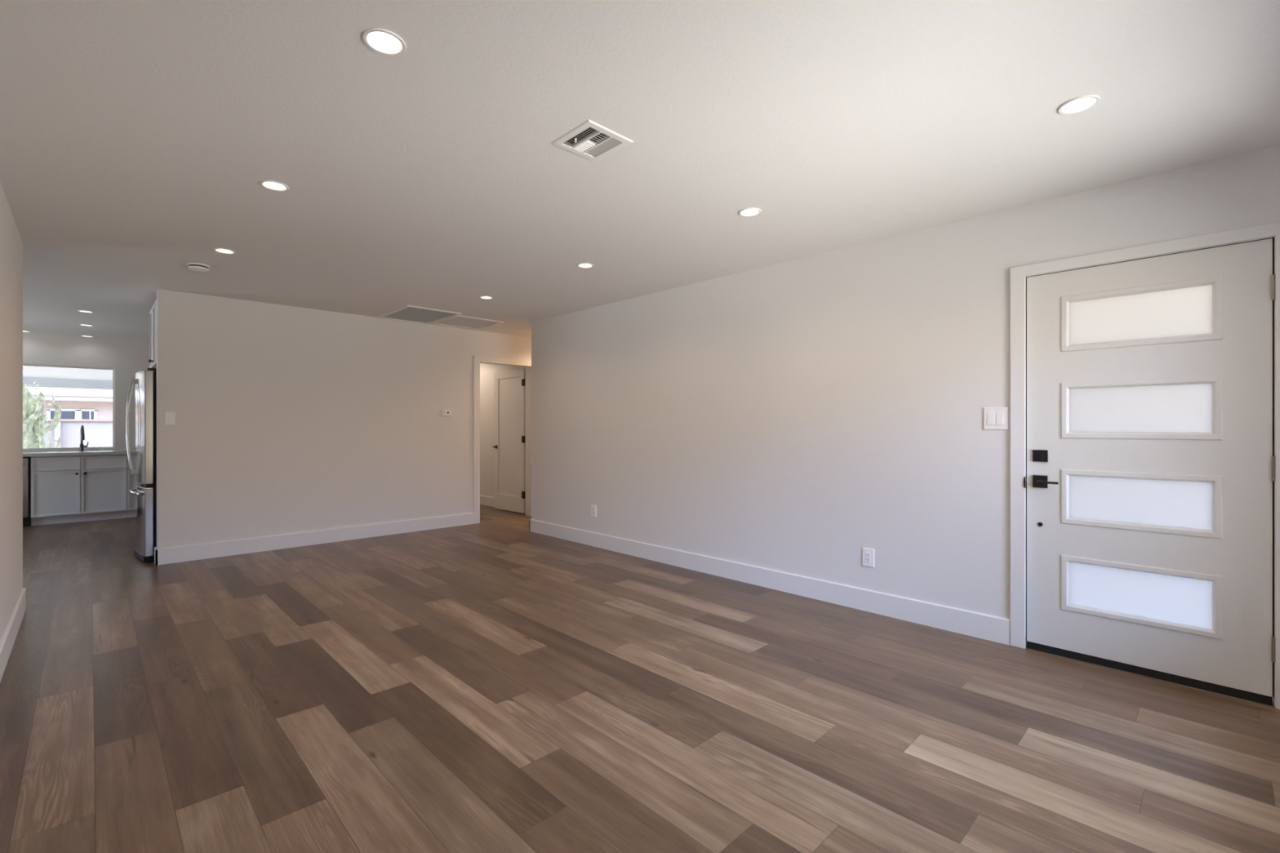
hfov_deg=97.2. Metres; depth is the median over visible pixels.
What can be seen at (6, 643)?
baseboard
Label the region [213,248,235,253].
recessed light
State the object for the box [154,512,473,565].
baseboard
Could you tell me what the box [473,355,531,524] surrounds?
door frame
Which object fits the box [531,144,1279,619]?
wall
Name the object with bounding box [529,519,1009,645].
baseboard
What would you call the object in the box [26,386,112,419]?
neighbor house
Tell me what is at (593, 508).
wall outlet
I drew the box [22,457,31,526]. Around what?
dishwasher
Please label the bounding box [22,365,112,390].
patio cover
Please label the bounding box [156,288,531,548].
wall
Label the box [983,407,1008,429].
light switch
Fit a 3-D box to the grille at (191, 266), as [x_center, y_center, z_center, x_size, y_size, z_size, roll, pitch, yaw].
[-3.337,-1.206,4.267,0.116,0.012,0.116,0,0,-44]
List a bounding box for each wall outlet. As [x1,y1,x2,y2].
[591,504,596,517]
[862,547,874,567]
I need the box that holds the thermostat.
[441,409,451,416]
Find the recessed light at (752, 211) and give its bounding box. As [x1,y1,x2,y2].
[738,207,761,217]
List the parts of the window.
sill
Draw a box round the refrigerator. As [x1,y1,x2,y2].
[125,368,156,561]
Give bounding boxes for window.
[22,364,116,452]
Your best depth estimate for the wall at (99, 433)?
14.20 m
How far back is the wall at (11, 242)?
3.16 m
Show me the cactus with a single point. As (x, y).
(33, 417)
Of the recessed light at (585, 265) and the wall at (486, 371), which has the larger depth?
the wall at (486, 371)
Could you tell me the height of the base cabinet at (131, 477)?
0.853 m
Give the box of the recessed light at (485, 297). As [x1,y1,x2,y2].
[479,295,493,299]
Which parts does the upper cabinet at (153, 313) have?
door, door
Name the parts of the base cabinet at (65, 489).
drawer, door, drawer, door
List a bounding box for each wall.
[0,182,22,642]
[22,333,149,449]
[44,418,112,448]
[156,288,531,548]
[480,363,525,497]
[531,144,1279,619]
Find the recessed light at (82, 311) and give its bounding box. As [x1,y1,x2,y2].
[77,310,93,312]
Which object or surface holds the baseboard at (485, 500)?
attached to the wall at (486, 371)
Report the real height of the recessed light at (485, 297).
0.026 m
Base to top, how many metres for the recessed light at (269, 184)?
0.026 m
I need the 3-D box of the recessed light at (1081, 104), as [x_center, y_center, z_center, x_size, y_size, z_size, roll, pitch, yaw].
[1.662,-1.229,2.137,0.126,0.026,0.126,0,0,-44]
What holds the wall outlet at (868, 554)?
attached to the wall at (799, 416)
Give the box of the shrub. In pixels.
[41,437,61,448]
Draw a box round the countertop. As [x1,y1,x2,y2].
[22,449,135,457]
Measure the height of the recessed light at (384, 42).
0.026 m
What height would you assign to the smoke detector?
0.040 m
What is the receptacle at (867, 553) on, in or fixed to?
attached to the wall outlet at (868, 554)
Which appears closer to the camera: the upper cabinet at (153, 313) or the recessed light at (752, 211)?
the recessed light at (752, 211)
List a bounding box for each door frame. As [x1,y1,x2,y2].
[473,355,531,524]
[1009,221,1279,709]
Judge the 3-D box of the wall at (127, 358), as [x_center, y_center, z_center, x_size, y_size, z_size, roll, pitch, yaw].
[-8.154,-0.026,7.287,7.540,2.492,0.120,0,0,-44]
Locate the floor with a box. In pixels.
[0,504,1279,852]
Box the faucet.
[79,425,88,451]
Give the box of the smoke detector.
[186,262,210,271]
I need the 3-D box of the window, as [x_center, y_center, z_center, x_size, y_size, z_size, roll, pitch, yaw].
[-8.068,-0.249,7.344,1.844,1.152,0.118,0,0,-44]
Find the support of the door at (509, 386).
in the wall at (486, 371)
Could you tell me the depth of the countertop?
7.25 m
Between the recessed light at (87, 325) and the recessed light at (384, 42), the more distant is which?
the recessed light at (87, 325)
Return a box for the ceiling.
[0,0,1279,342]
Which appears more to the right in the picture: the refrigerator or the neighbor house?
the refrigerator
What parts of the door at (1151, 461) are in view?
handle, lever, glass pane, glass pane, glass pane, glass pane, lite frame, lite frame, lite frame, lite frame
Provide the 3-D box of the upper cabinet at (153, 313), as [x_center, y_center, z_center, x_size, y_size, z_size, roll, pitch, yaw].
[-4.409,-0.864,5.581,0.680,0.577,0.804,0,0,-44]
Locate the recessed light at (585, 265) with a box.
[577,262,593,268]
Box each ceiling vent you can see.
[375,304,462,324]
[431,315,504,329]
[551,119,634,161]
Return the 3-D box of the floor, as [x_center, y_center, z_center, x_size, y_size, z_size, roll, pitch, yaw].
[-2.679,1.220,4.578,11.946,0.001,14.526,0,0,-44]
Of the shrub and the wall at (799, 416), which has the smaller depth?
the wall at (799, 416)
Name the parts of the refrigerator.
handle, handle, handle, kick plate, freezer drawer, door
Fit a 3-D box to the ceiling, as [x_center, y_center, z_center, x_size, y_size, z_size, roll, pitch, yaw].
[-2.648,-1.331,4.577,11.800,0.218,11.750,0,0,-44]
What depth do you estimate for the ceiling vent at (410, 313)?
6.14 m
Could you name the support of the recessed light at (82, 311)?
in the ceiling
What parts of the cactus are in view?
stem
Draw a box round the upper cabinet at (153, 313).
[148,299,156,368]
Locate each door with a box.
[492,368,525,513]
[1026,238,1275,705]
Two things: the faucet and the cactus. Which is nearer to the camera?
the faucet
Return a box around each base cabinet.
[31,454,126,525]
[126,453,137,517]
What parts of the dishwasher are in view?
door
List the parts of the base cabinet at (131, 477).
drawer, door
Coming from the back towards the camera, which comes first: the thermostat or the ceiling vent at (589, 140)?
the thermostat
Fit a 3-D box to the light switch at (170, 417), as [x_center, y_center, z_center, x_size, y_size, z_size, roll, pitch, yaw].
[-4.202,-0.075,5.043,0.072,0.117,0.012,0,0,-44]
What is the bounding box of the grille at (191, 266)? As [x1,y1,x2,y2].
[189,264,208,268]
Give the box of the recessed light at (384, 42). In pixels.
[362,27,405,56]
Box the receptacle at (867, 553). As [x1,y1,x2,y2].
[865,551,870,563]
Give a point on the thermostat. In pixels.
(444, 412)
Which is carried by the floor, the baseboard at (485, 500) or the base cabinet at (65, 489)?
the base cabinet at (65, 489)
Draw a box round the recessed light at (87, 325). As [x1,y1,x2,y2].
[79,324,93,326]
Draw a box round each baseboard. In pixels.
[0,587,26,682]
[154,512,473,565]
[480,495,493,506]
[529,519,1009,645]
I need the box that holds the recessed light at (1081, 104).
[1057,94,1100,115]
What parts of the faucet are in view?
spout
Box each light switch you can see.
[164,412,175,425]
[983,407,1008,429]
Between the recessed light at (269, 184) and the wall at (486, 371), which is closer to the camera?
the recessed light at (269, 184)
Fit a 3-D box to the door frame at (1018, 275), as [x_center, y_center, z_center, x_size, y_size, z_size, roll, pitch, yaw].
[2.479,0.167,2.814,0.141,2.106,1.054,0,0,-44]
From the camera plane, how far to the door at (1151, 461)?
2.74 m
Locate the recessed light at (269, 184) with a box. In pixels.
[259,180,288,191]
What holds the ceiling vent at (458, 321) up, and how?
in the ceiling
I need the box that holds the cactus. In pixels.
[22,382,61,448]

